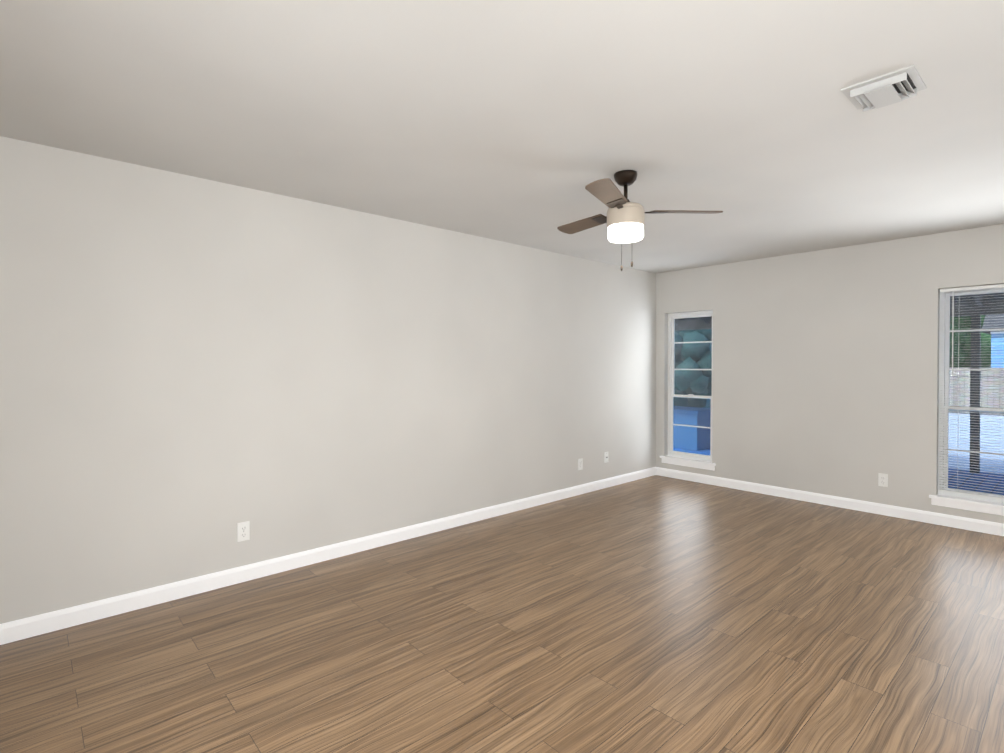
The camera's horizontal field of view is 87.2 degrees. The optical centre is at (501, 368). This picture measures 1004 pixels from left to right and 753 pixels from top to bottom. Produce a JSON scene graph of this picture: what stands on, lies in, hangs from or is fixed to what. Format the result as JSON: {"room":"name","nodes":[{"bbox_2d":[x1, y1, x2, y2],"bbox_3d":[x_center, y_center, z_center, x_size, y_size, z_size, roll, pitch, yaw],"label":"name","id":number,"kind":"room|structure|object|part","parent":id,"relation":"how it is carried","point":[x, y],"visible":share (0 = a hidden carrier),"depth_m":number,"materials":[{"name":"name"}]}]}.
{"room":"empty living room","nodes":[
{"label":"empty living room","id":0,"kind":"room"},
{"bbox_2d":[0,136,655,623],"bbox_3d":[-0.608,0.089,4.260,6.840,2.440,0.150,-1,1,-42],"label":"wall","id":1,"kind":"structure","parent":0,"point":[194,372],"depth_m":3.33,"materials":[{"name":"paint"}]},
{"bbox_2d":[237,521,249,541],"bbox_3d":[-1.601,1.008,3.265,0.070,0.115,0.009,-1,1,-42],"label":"electrical outlet","id":2,"kind":"object","parent":1,"relation":"attached to","point":[243,531],"visible":1,"depth_m":3.26,"materials":[{"name":"white plastic"}]},
{"bbox_2d":[0,467,655,644],"bbox_3d":[-0.553,1.261,4.211,6.540,0.096,0.014,-1,1,-42],"label":"baseboard","id":3,"kind":"structure","parent":1,"relation":"attached to","point":[24,628],"depth_m":3.33,"materials":[{"name":"white wood"}]},
{"bbox_2d":[578,458,582,469],"bbox_3d":[0.810,0.988,5.444,0.070,0.115,0.009,-1,1,-42],"label":"electrical outlet","id":4,"kind":"object","parent":1,"relation":"attached to","point":[580,464],"visible":1,"depth_m":5.44,"materials":[{"name":"white plastic"}]},
{"bbox_2d":[604,452,607,462],"bbox_3d":[1.140,0.965,5.735,0.070,0.115,0.018,-1,1,-42],"label":"outlet","id":5,"kind":"object","parent":1,"relation":"attached to","point":[605,457],"visible":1,"depth_m":5.72,"materials":[{"name":"white plastic"}]},
{"bbox_2d":[0,475,1003,752],"bbox_3d":[1.051,1.357,2.436,6.840,0.060,5.100,-1,1,-42],"label":"floor","id":6,"kind":"structure","parent":0,"point":[656,613],"depth_m":2.51,"materials":[{"name":"brown wood"}]},
{"bbox_2d":[0,0,1003,273],"bbox_3d":[1.051,-1.153,2.412,6.840,0.080,5.100,-1,1,-42],"label":"ceiling","id":7,"kind":"structure","parent":0,"point":[522,122],"depth_m":2.26,"materials":[{"name":"paint"}]},
{"bbox_2d":[557,170,722,270],"bbox_3d":[0.625,-0.850,3.067,0.982,0.540,0.946,-1,1,-42],"label":"fan","id":8,"kind":"object","parent":7,"relation":"hanging from","point":[624,219],"visible":1,"depth_m":2.96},
{"bbox_2d":[841,65,926,111],"bbox_3d":[1.509,-1.091,2.085,0.232,0.038,0.232,-1,1,-42],"label":"ceiling vent","id":9,"kind":"object","parent":7,"relation":"in","point":[896,86],"visible":1,"depth_m":2.06,"materials":[{"name":"grey metal"}]},
{"bbox_2d":[656,224,1003,523],"bbox_3d":[3.533,0.085,4.667,0.150,2.440,5.100,-1,1,-42],"label":"wall","id":10,"kind":"structure","parent":0,"point":[825,371],"depth_m":5.00,"materials":[{"name":"paint"}]},
{"bbox_2d":[660,310,715,470],"bbox_3d":[2.182,0.236,6.126,0.160,1.790,0.685,-1,1,-42],"label":"window","id":11,"kind":"structure","parent":10,"relation":"in","point":[693,460],"depth_m":6.21,"materials":[{"name":"white"}]},
{"bbox_3d":[2.226,0.203,6.165,0.037,1.626,0.525,-1,1,-42],"label":"glass","id":12,"kind":"part","parent":11,"relation":"part of","materials":[{"name":"clear glass"}]},
{"bbox_2d":[656,467,1003,535],"bbox_3d":[3.472,1.257,4.623,0.014,0.096,4.800,-1,1,-42],"label":"baseboard","id":13,"kind":"structure","parent":10,"relation":"attached to","point":[977,525],"depth_m":4.89,"materials":[{"name":"white wood"}]},
{"bbox_2d":[878,473,887,486],"bbox_3d":[3.401,0.995,4.704,0.009,0.115,0.070,-1,1,-42],"label":"electrical outlet","id":14,"kind":"object","parent":10,"relation":"attached to","point":[883,480],"visible":1,"depth_m":4.70,"materials":[{"name":"white plastic"}]},
{"bbox_2d":[929,284,1003,515],"bbox_3d":[4.011,0.240,4.102,0.160,1.820,1.050,-1,1,-42],"label":"window","id":15,"kind":"structure","parent":10,"relation":"in","point":[971,500],"depth_m":4.34,"materials":[{"name":"white"}]},
{"bbox_3d":[4.054,0.207,4.141,0.037,1.656,0.890,-1,1,-42],"label":"glass","id":16,"kind":"part","parent":15,"relation":"part of","materials":[{"name":"clear glass"}]},
{"label":"outside","id":17,"kind":"structure","parent":0,"visible":0},
{"bbox_2d":[948,413,1003,474],"bbox_3d":[25.734,1.430,27.976,63.990,0.100,80.000,-1,1,-42],"label":"ground","id":18,"kind":"structure","parent":17,"point":[968,440],"depth_m":11.16,"materials":[{"name":"white snow"}]},
{"bbox_2d":[703,342,711,407],"bbox_3d":[3.394,0.330,17.584,0.140,2.300,11.550,-1,1,-42],"label":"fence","id":19,"kind":"object","parent":18,"relation":"on","point":[707,406],"depth_m":14.90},
{"bbox_2d":[673,315,990,407],"bbox_3d":[15.885,-3.596,21.552,31.387,11.472,31.212,-1,1,-42],"label":"trees","id":20,"kind":"object","parent":18,"relation":"on","point":[700,352],"depth_m":12.14,"materials":[{"name":"green plant"}]},
{"bbox_2d":[673,293,1003,494],"bbox_3d":[4.745,0.059,6.301,3.780,3.060,10.400,-1,1,-42],"label":"porch","id":21,"kind":"object","parent":18,"relation":"on","point":[692,326],"depth_m":6.86,"materials":[{"name":"grey"}]},
{"bbox_2d":[673,406,710,450],"bbox_3d":[3.145,1.011,9.110,0.660,0.658,0.860,-1,1,-42],"label":"box","id":22,"kind":"object","parent":21,"relation":"on","point":[688,429],"depth_m":8.77,"materials":[{"name":"blue"}]},
{"bbox_2d":[949,367,1003,415],"bbox_3d":[14.578,0.677,17.888,0.140,1.600,32.100,-1,1,-42],"label":"fence","id":23,"kind":"object","parent":18,"relation":"on","point":[954,381],"depth_m":16.96,"materials":[{"name":"grey wood"}]},
{"bbox_2d":[981,314,1003,367],"bbox_3d":[20.284,-0.445,17.574,4.500,3.850,6.000,-1,1,-42],"label":"shed","id":24,"kind":"object","parent":18,"relation":"on","point":[1000,340],"depth_m":18.21,"materials":[{"name":"blue"}]}
]}

